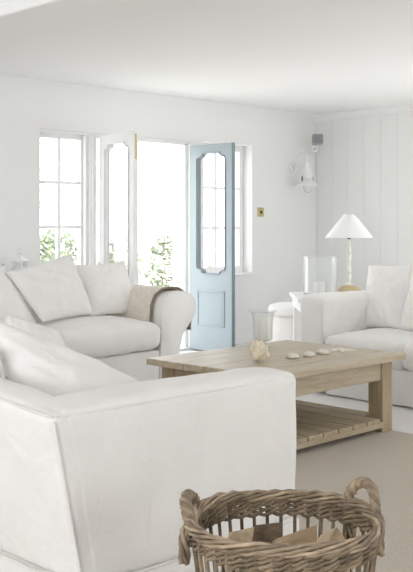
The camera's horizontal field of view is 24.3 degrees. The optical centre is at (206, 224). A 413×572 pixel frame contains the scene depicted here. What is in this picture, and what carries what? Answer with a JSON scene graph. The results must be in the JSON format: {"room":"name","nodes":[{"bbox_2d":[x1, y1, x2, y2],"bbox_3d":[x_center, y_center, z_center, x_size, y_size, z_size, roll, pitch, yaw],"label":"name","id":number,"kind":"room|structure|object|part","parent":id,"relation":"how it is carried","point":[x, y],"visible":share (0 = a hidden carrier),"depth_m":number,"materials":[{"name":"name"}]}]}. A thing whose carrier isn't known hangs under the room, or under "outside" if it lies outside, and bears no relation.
{"room":"living room","nodes":[
{"label":"living room","id":0,"kind":"room"},
{"bbox_2d":[0,74,315,349],"bbox_3d":[-3.168,0.015,6.343,12.490,2.450,0.250,0,0,-45],"label":"wall","id":1,"kind":"structure","parent":0,"point":[280,245],"depth_m":9.29,"materials":[{"name":"white paint"}]},
{"bbox_2d":[40,132,82,264],"bbox_3d":[-1.231,-0.154,8.194,0.553,1.292,0.190,0,0,-45],"label":"window","id":2,"kind":"structure","parent":1,"relation":"in","point":[57,136],"depth_m":8.24,"materials":[{"name":"white paint"}]},
{"bbox_2d":[83,133,96,264],"bbox_3d":[-1.051,0.195,8.433,0.100,1.990,0.188,0,0,-45],"label":"trim","id":3,"kind":"structure","parent":1,"relation":"attached to","point":[89,142],"depth_m":8.38,"materials":[{"name":"white paint"}]},
{"bbox_2d":[40,129,188,346],"bbox_3d":[-0.843,0.195,8.643,1.738,1.990,0.185,0,0,-45],"label":"trim","id":4,"kind":"structure","parent":1,"relation":"attached to","point":[180,147],"depth_m":9.21,"materials":[{"name":"white paint"}]},
{"bbox_2d":[99,131,137,284],"bbox_3d":[-0.749,0.201,8.158,0.065,1.955,0.606,0,0,-34],"label":"door","id":5,"kind":"structure","parent":1,"relation":"in","point":[129,139],"depth_m":7.97,"materials":[{"name":"white paint"}]},
{"bbox_3d":[-0.584,-0.647,7.909,0.016,0.210,0.008,0,0,-34],"label":"lock plate","id":6,"kind":"part","parent":5,"relation":"part of","materials":[{"name":"gold metal"}]},
{"bbox_2d":[180,347,189,350],"bbox_3d":[-0.638,1.205,8.880,1.115,0.070,0.260,0,0,-45],"label":"trim","id":7,"kind":"structure","parent":1,"relation":"attached to","point":[181,348],"depth_m":9.14,"materials":[{"name":"white paint"}]},
{"bbox_2d":[190,142,234,349],"bbox_3d":[0.053,0.210,8.993,0.557,1.935,0.065,0,0,45],"label":"door","id":8,"kind":"structure","parent":1,"relation":"in","point":[213,321],"depth_m":8.95,"materials":[{"name":"blue paint"}]},
{"bbox_3d":[0.054,0.780,8.992,0.300,0.275,0.048,0,0,45],"label":"panel","id":9,"kind":"part","parent":8,"relation":"part of","materials":[{"name":"blue paint"}]},
{"bbox_3d":[0.037,0.780,8.975,0.360,0.335,0.008,0,0,45],"label":"panel moulding","id":10,"kind":"part","parent":8,"relation":"part of","materials":[{"name":"blue paint"}]},
{"bbox_3d":[0.249,0.213,8.798,0.004,0.170,0.020,0,0,45],"label":"lock plate","id":11,"kind":"part","parent":8,"relation":"part of","materials":[{"name":"grey paint"}]},
{"bbox_2d":[204,143,257,275],"bbox_3d":[0.174,-0.149,9.618,0.788,1.322,0.205,0,0,-45],"label":"window","id":12,"kind":"structure","parent":1,"relation":"in","point":[238,149],"depth_m":9.84,"materials":[{"name":"white paint"}]},
{"bbox_3d":[0.196,0.499,9.597,0.788,0.026,0.145,0,0,-45],"label":"sill","id":13,"kind":"part","parent":12,"relation":"part of","materials":[{"name":"white paint"}]},
{"bbox_2d":[235,329,267,344],"bbox_3d":[0.555,1.137,9.879,1.825,0.145,0.034,0,0,-45],"label":"baseboard","id":14,"kind":"structure","parent":1,"relation":"attached to","point":[244,336],"depth_m":9.69,"materials":[{"name":"white paint"}]},
{"bbox_2d":[258,208,263,216],"bbox_3d":[0.566,-0.132,9.881,0.094,0.094,0.029,0,0,-45],"label":"light switch","id":15,"kind":"object","parent":1,"relation":"attached to","point":[260,210],"visible":1,"depth_m":9.88,"materials":[{"name":"gold metal"}]},
{"bbox_2d":[289,152,320,186],"bbox_3d":[1.032,-0.551,10.112,0.280,0.432,0.360,0,0,-45],"label":"wall light","id":16,"kind":"object","parent":1,"relation":"attached to","point":[307,175],"visible":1,"depth_m":10.05,"materials":[{"name":"white metal"}]},
{"bbox_3d":[0.913,-0.610,10.231,0.094,0.094,0.022,0,0,-45],"label":"wall plate","id":17,"kind":"part","parent":16,"relation":"part of","materials":[{"name":"white metal"}]},
{"bbox_3d":[1.061,-0.445,10.083,0.280,0.080,0.280,0,0,-45],"label":"lamp shade","id":18,"kind":"part","parent":16,"relation":"part of","materials":[{"name":"white ceramic"}]},
{"bbox_2d":[312,134,322,152],"bbox_3d":[1.181,-0.877,10.306,0.108,0.175,0.320,0,0,0],"label":"wall speaker","id":19,"kind":"object","parent":1,"relation":"attached to","point":[317,139],"visible":1,"depth_m":10.15,"materials":[{"name":"grey plastic"}]},
{"bbox_2d":[314,134,322,142],"bbox_3d":[1.181,-0.910,10.151,0.092,0.094,0.010,0,0,0],"label":"grille","id":20,"kind":"object","parent":19,"relation":"attached to","point":[318,138],"depth_m":10.15,"materials":[{"name":"grey"}]},
{"bbox_2d":[0,0,412,113],"bbox_3d":[0.580,-1.285,2.454,12.690,0.150,11.050,0,0,-45],"label":"ceiling","id":21,"kind":"structure","parent":0,"point":[301,56],"depth_m":6.73,"materials":[{"name":"white paint"}]},
{"bbox_2d":[0,0,169,41],"bbox_3d":[1.036,-1.110,2.874,0.370,0.200,10.600,0,0,-45],"label":"ceiling beam","id":22,"kind":"structure","parent":21,"relation":"attached to","point":[18,18],"depth_m":4.58,"materials":[{"name":"white paint"}]},
{"bbox_2d":[179,341,412,433],"bbox_3d":[0.580,1.243,2.595,12.490,0.094,10.850,0,0,-45],"label":"floor","id":23,"kind":"structure","parent":0,"point":[402,416],"depth_m":6.36,"materials":[{"name":"wood"}]},
{"bbox_2d":[18,290,195,380],"bbox_3d":[-1.247,0.833,6.672,2.511,0.708,0.911,0,0,-45],"label":"sofa","id":24,"kind":"object","parent":23,"relation":"on","point":[124,344],"visible":0.48,"depth_m":6.86,"materials":[{"name":"white fabric"}]},
{"bbox_2d":[0,266,37,323],"bbox_3d":[-1.474,0.487,6.518,0.651,0.411,0.221,0,0,-34],"label":"cushion","id":25,"kind":"object","parent":24,"relation":"on","point":[12,303],"visible":0.8,"depth_m":6.54,"materials":[{"name":"white fabric"}]},
{"bbox_2d":[5,254,93,321],"bbox_3d":[-1.094,0.440,6.779,0.645,0.456,0.249,0,0,-45],"label":"cushion","id":26,"kind":"object","parent":24,"relation":"on","point":[54,289],"visible":1,"depth_m":6.71,"materials":[{"name":"white fabric"}]},
{"bbox_3d":[-1.478,0.827,6.901,1.803,0.696,0.259,0,0,-45],"label":"backrest","id":27,"kind":"part","parent":24,"relation":"part of","materials":[{"name":"white fabric"}]},
{"bbox_2d":[37,315,159,357],"bbox_3d":[-0.857,0.792,6.913,0.940,0.268,0.700,0,0,-45],"label":"seat cushion","id":28,"kind":"object","parent":24,"relation":"on","point":[99,336],"depth_m":6.71,"materials":[{"name":"white fabric"}]},
{"bbox_2d":[75,261,131,315],"bbox_3d":[-0.751,0.480,7.264,0.494,0.396,0.244,0,0,-45],"label":"cushion","id":29,"kind":"object","parent":24,"relation":"on","point":[107,286],"visible":0.79,"depth_m":7.18,"materials":[{"name":"white fabric"}]},
{"bbox_3d":[-1.183,1.050,6.606,1.804,0.275,0.593,0,0,-45],"label":"seat","id":30,"kind":"part","parent":24,"relation":"part of","materials":[{"name":"white fabric"}]},
{"bbox_2d":[106,284,191,329],"bbox_3d":[-0.468,0.632,7.415,0.426,0.343,0.583,0,0,-45],"label":"throw","id":31,"kind":"object","parent":24,"relation":"on","point":[142,297],"visible":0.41,"depth_m":7.21,"materials":[{"name":"beige fabric"}]},
{"bbox_3d":[-0.504,0.832,7.451,0.357,0.680,0.850,0,0,-45],"label":"arm","id":32,"kind":"part","parent":24,"relation":"part of","materials":[{"name":"white fabric"}]},
{"bbox_2d":[267,302,300,341],"bbox_3d":[0.821,0.947,8.726,0.542,0.480,0.543,0,0,-45],"label":"round stool","id":33,"kind":"object","parent":23,"relation":"on","point":[280,314],"visible":0.29,"depth_m":8.53,"materials":[{"name":"white fabric"}]},
{"bbox_3d":[0.820,0.759,8.726,0.524,0.105,0.524,0,0,-45],"label":"seat","id":34,"kind":"part","parent":33,"relation":"part of","materials":[{"name":"white fabric"}]},
{"bbox_2d":[289,292,313,340],"bbox_3d":[0.979,0.888,7.950,0.524,0.615,0.800,0,0,0],"label":"side table","id":35,"kind":"object","parent":23,"relation":"on","point":[296,296],"visible":0.24,"depth_m":8.27,"materials":[{"name":"white wood"}]},
{"bbox_3d":[0.774,0.941,8.290,0.050,0.510,0.050,0,0,0],"label":"leg","id":36,"kind":"part","parent":35,"relation":"part of","materials":[{"name":"white wood"}]},
{"bbox_2d":[325,214,372,291],"bbox_3d":[1.209,0.246,8.139,0.402,0.670,0.402,0,0,-45],"label":"table lamp","id":37,"kind":"object","parent":35,"relation":"on","point":[349,226],"visible":0.98,"depth_m":8.05,"materials":[{"name":"white fabric shade"},{"name":"whitewashed wood base"}]},
{"bbox_3d":[1.210,0.316,8.137,0.051,0.390,0.050,0,0,-45],"label":"stem","id":38,"kind":"part","parent":37,"relation":"part of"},
{"bbox_3d":[1.209,0.009,8.139,0.402,0.196,0.402,0,0,-45],"label":"lamp shade","id":39,"kind":"part","parent":37,"relation":"part of","materials":[{"name":"white fabric"}]},
{"bbox_3d":[0.951,0.422,8.050,0.284,0.318,0.284,0,0,-45],"label":"glass","id":40,"kind":"object","parent":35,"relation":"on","visible":0},
{"bbox_2d":[314,281,324,292],"bbox_3d":[0.948,0.519,8.047,0.086,0.110,0.086,0,0,-45],"label":"pillar candle","id":41,"kind":"object","parent":40,"relation":"in","point":[319,286],"visible":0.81,"depth_m":8.01,"materials":[{"name":"white wax"}]},
{"bbox_2d":[221,430,412,571],"bbox_3d":[0.265,1.193,3.200,4.500,0.006,4.950,0,0,-45],"label":"rug","id":42,"kind":"object","parent":23,"relation":"on","point":[386,458],"visible":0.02,"depth_m":4.54,"materials":[{"name":"beige carpet"}]},
{"bbox_2d":[0,357,298,571],"bbox_3d":[-0.801,0.839,3.937,2.166,0.692,1.147,0,0,45],"label":"sofa","id":43,"kind":"object","parent":42,"relation":"on","point":[94,480],"visible":0.81,"depth_m":3.03,"materials":[{"name":"white fabric"}]},
{"bbox_2d":[0,361,8,379],"bbox_3d":[-0.829,0.565,3.484,0.194,0.356,0.465,0,0,-45],"label":"cushion","id":44,"kind":"object","parent":43,"relation":"on","point":[2,371],"visible":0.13,"depth_m":3.32,"materials":[{"name":"white fabric"}]},
{"bbox_2d":[1,314,65,378],"bbox_3d":[-0.740,0.571,4.266,0.408,0.346,0.215,0,0,-19],"label":"cushion","id":45,"kind":"object","parent":43,"relation":"on","point":[45,332],"visible":0.21,"depth_m":4.27,"materials":[{"name":"white fabric"}]},
{"bbox_3d":[-1.113,0.793,3.628,2.151,0.600,0.267,0,0,45],"label":"backrest","id":46,"kind":"part","parent":43,"relation":"part of","materials":[{"name":"white fabric"}]},
{"bbox_2d":[0,322,139,396],"bbox_3d":[-0.476,0.570,3.381,0.579,0.486,0.345,0,0,-17],"label":"cushion","id":47,"kind":"object","parent":43,"relation":"on","point":[50,367],"visible":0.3,"depth_m":3.34,"materials":[{"name":"white fabric"}]},
{"bbox_2d":[147,340,405,449],"bbox_3d":[0.412,0.968,5.486,1.215,0.445,0.913,0,0,-45],"label":"coffee table","id":48,"kind":"object","parent":42,"relation":"on","point":[316,423],"visible":0.48,"depth_m":5.37,"materials":[{"name":"brown wood"}]},
{"bbox_3d":[-0.184,0.986,5.402,0.100,0.408,0.100,0,0,-45],"label":"leg","id":49,"kind":"part","parent":48,"relation":"part of","materials":[{"name":"brown wood"}]},
{"bbox_2d":[249,340,269,361],"bbox_3d":[0.281,0.685,5.226,0.112,0.120,0.129,0,0,25],"label":"shell","id":50,"kind":"object","parent":48,"relation":"on","point":[258,350],"visible":1,"depth_m":5.20,"materials":[{"name":"beige"}]},
{"bbox_2d":[286,353,298,358],"bbox_3d":[0.482,0.731,5.368,0.079,0.028,0.073,0,0,-45],"label":"shell","id":51,"kind":"object","parent":48,"relation":"on","point":[290,355],"visible":1,"depth_m":5.34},
{"bbox_2d":[303,351,314,356],"bbox_3d":[0.581,0.731,5.447,0.069,0.028,0.075,0,0,-18],"label":"shell","id":52,"kind":"object","parent":48,"relation":"on","point":[307,353],"visible":1,"depth_m":5.42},
{"bbox_2d":[316,349,328,353],"bbox_3d":[0.673,0.731,5.556,0.075,0.028,0.069,0,0,9],"label":"shell","id":53,"kind":"object","parent":48,"relation":"on","point":[320,351],"visible":1,"depth_m":5.53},
{"bbox_2d":[296,400,379,444],"bbox_3d":[0.412,1.117,5.485,1.042,0.026,0.855,0,0,-45],"label":"shelf","id":54,"kind":"object","parent":48,"relation":"attached to","point":[316,423],"depth_m":5.39,"materials":[{"name":"brown wood"}]},
{"bbox_3d":[0.694,1.144,5.203,0.864,0.032,0.040,0,0,-45],"label":"shelf rail","id":55,"kind":"part","parent":48,"relation":"part of","materials":[{"name":"brown wood"}]},
{"bbox_2d":[327,347,356,352],"bbox_3d":[0.793,0.735,5.691,0.200,0.021,0.190,0,0,25],"label":"starfish","id":56,"kind":"object","parent":48,"relation":"on","point":[340,349],"visible":0.98,"depth_m":5.66,"materials":[{"name":"beige"}]},
{"bbox_3d":[1.008,0.986,5.569,0.100,0.408,0.100,0,0,-45],"label":"leg","id":57,"kind":"part","parent":48,"relation":"part of","materials":[{"name":"brown wood"}]},
{"bbox_3d":[0.346,0.637,5.926,0.176,0.216,0.176,0,0,-45],"label":"hurricane vase","id":58,"kind":"object","parent":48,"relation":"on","visible":0},
{"bbox_2d":[256,317,268,340],"bbox_3d":[0.346,0.636,5.926,0.076,0.145,0.076,0,0,-45],"label":"pillar candle","id":59,"kind":"object","parent":58,"relation":"in","point":[262,323],"visible":0.99,"depth_m":5.89,"materials":[{"name":"white wax"}]},
{"bbox_2d":[178,477,385,571],"bbox_3d":[0.209,0.938,2.522,0.538,0.496,0.524,0,0,-33],"label":"basket","id":60,"kind":"object","parent":42,"relation":"on","point":[198,515],"visible":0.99,"depth_m":2.50,"materials":[{"name":"brown wicker"}]},
{"bbox_3d":[-0.043,0.795,2.563,0.051,0.174,0.165,0,0,10],"label":"handle","id":61,"kind":"part","parent":60,"relation":"part of","materials":[{"name":"brown wicker"}]},
{"bbox_3d":[0.429,0.786,2.624,0.051,0.192,0.173,0,0,-25],"label":"handle","id":62,"kind":"part","parent":60,"relation":"part of","materials":[{"name":"brown wicker"}]},
{"bbox_2d":[300,290,412,407],"bbox_3d":[1.628,0.828,6.617,1.787,0.741,1.142,0,0,45],"label":"sofa","id":63,"kind":"object","parent":23,"relation":"on","point":[330,318],"visible":0.55,"depth_m":6.71,"materials":[{"name":"white fabric"}]},
{"bbox_3d":[1.113,0.830,7.182,0.252,0.683,1.063,0,0,45],"label":"arm","id":64,"kind":"part","parent":63,"relation":"part of","materials":[{"name":"white fabric"}]},
{"bbox_2d":[325,327,412,369],"bbox_3d":[1.327,0.846,6.761,0.698,0.228,0.845,0,0,45],"label":"seat cushion","id":65,"kind":"object","parent":63,"relation":"on","point":[375,338],"depth_m":6.53,"materials":[{"name":"white fabric"}]},
{"bbox_3d":[1.569,1.069,6.532,1.337,0.257,0.775,0,0,45],"label":"seat","id":66,"kind":"part","parent":63,"relation":"part of","materials":[{"name":"white fabric"}]},
{"bbox_2d":[366,264,412,328],"bbox_3d":[1.318,0.520,7.074,0.266,0.465,0.466,0,0,-45],"label":"cushion","id":67,"kind":"object","parent":63,"relation":"on","point":[387,286],"visible":0.88,"depth_m":7.00,"materials":[{"name":"white fabric"}]},
{"bbox_2d":[399,278,412,330],"bbox_3d":[1.586,0.508,6.705,0.293,0.480,0.445,0,0,-45],"label":"cushion","id":68,"kind":"object","parent":63,"relation":"on","point":[406,323],"visible":1,"depth_m":6.73,"materials":[{"name":"white fabric"}]},
{"bbox_2d":[403,342,412,370],"bbox_3d":[1.782,0.846,6.282,0.699,0.231,0.880,0,0,45],"label":"seat cushion","id":69,"kind":"object","parent":63,"relation":"on","point":[407,346],"depth_m":6.18,"materials":[{"name":"white fabric"}]},
{"bbox_3d":[-1.722,0.803,7.273,1.250,0.785,0.400,0,0,-45],"label":"console table","id":70,"kind":"object","parent":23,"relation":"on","visible":0},
{"bbox_2d":[10,248,28,270],"bbox_3d":[-1.471,0.294,7.552,0.113,0.233,0.113,0,0,20],"label":"lantern","id":71,"kind":"object","parent":70,"relation":"on","point":[19,257],"visible":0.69,"depth_m":7.52,"materials":[{"name":"white metal"}]},
{"bbox_2d":[316,113,412,291],"bbox_3d":[5.013,0.015,6.852,0.200,2.450,10.600,0,0,-45],"label":"wall","id":72,"kind":"structure","parent":0,"point":[364,166],"depth_m":10.07,"materials":[{"name":"white wood"}]},
{"bbox_2d":[312,104,412,121],"bbox_3d":[4.921,-1.167,6.759,0.062,0.085,10.600,0,0,-45],"label":"trim","id":73,"kind":"structure","parent":72,"relation":"attached to","point":[407,108],"depth_m":10.02,"materials":[{"name":"white paint"}]},
{"bbox_3d":[0.203,1.105,2.519,0.103,0.101,0.276,0,0,39],"label":"log","id":74,"kind":"object","parent":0,"visible":0},
{"bbox_3d":[0.203,0.979,2.585,0.246,0.101,0.107,0,0,-16],"label":"log","id":75,"kind":"object","parent":74,"relation":"on","visible":0},
{"bbox_2d":[272,525,317,571],"bbox_3d":[0.219,0.876,2.607,0.094,0.110,0.196,0,0,40],"label":"log","id":76,"kind":"object","parent":75,"relation":"on","point":[308,535],"visible":0.32,"depth_m":2.60,"materials":[{"name":"brown wood"}]},
{"bbox_2d":[228,522,281,564],"bbox_3d":[0.127,0.836,2.534,0.085,0.127,0.133,0,0,42],"label":"log","id":77,"kind":"object","parent":76,"relation":"on","point":[267,533],"visible":0.46,"depth_m":2.50,"materials":[{"name":"brown wood"}]},
{"bbox_3d":[0.209,0.978,2.446,0.248,0.104,0.102,0,0,-16],"label":"log","id":78,"kind":"object","parent":74,"relation":"on","visible":0},
{"bbox_2d":[309,527,345,571],"bbox_3d":[0.322,0.870,2.525,0.101,0.100,0.200,0,0,19],"label":"log","id":79,"kind":"object","parent":78,"relation":"on","point":[334,534],"visible":0.11,"depth_m":2.58,"materials":[{"name":"brown wood"}]},
{"label":"outside","id":80,"kind":"structure","parent":0,"visible":0},
{"bbox_2d":[41,252,223,285],"bbox_3d":[-3.836,1.260,23.635,32.000,0.100,25.150,0,0,-45],"label":"terrace","id":81,"kind":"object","parent":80,"point":[207,255],"depth_m":30.98,"materials":[{"name":"white"}]},
{"bbox_2d":[40,233,65,262],"bbox_3d":[-2.052,0.651,12.059,0.870,1.126,0.892,0,0,-45],"label":"shrub","id":82,"kind":"object","parent":81,"relation":"on","point":[45,240],"visible":0.11,"depth_m":11.94,"materials":[{"name":"green plant"}]},
{"bbox_2d":[40,228,76,264],"bbox_3d":[-1.975,0.611,13.018,0.972,1.206,0.812,0,0,24],"label":"shrub","id":83,"kind":"object","parent":81,"relation":"on","point":[70,240],"visible":0.16,"depth_m":12.90,"materials":[{"name":"green plant"}]},
{"bbox_2d":[97,250,125,265],"bbox_3d":[-1.359,0.776,14.067,0.707,0.877,0.713,0,0,-31],"label":"shrub","id":84,"kind":"object","parent":81,"relation":"on","point":[119,250],"visible":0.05,"depth_m":14.04,"materials":[{"name":"green plant"}]},
{"bbox_2d":[110,231,146,284],"bbox_3d":[-1.117,0.635,12.882,0.610,1.154,0.620,0,0,11],"label":"shrub","id":85,"kind":"object","parent":81,"relation":"on","point":[120,237],"visible":0.23,"depth_m":12.81,"materials":[{"name":"green plant"}]},
{"bbox_2d":[142,233,172,286],"bbox_3d":[-0.512,0.663,13.752,0.762,1.110,0.779,0,0,-45],"label":"shrub","id":86,"kind":"object","parent":81,"relation":"on","point":[160,241],"visible":0.38,"depth_m":13.63,"materials":[{"name":"green plant"}]}
]}

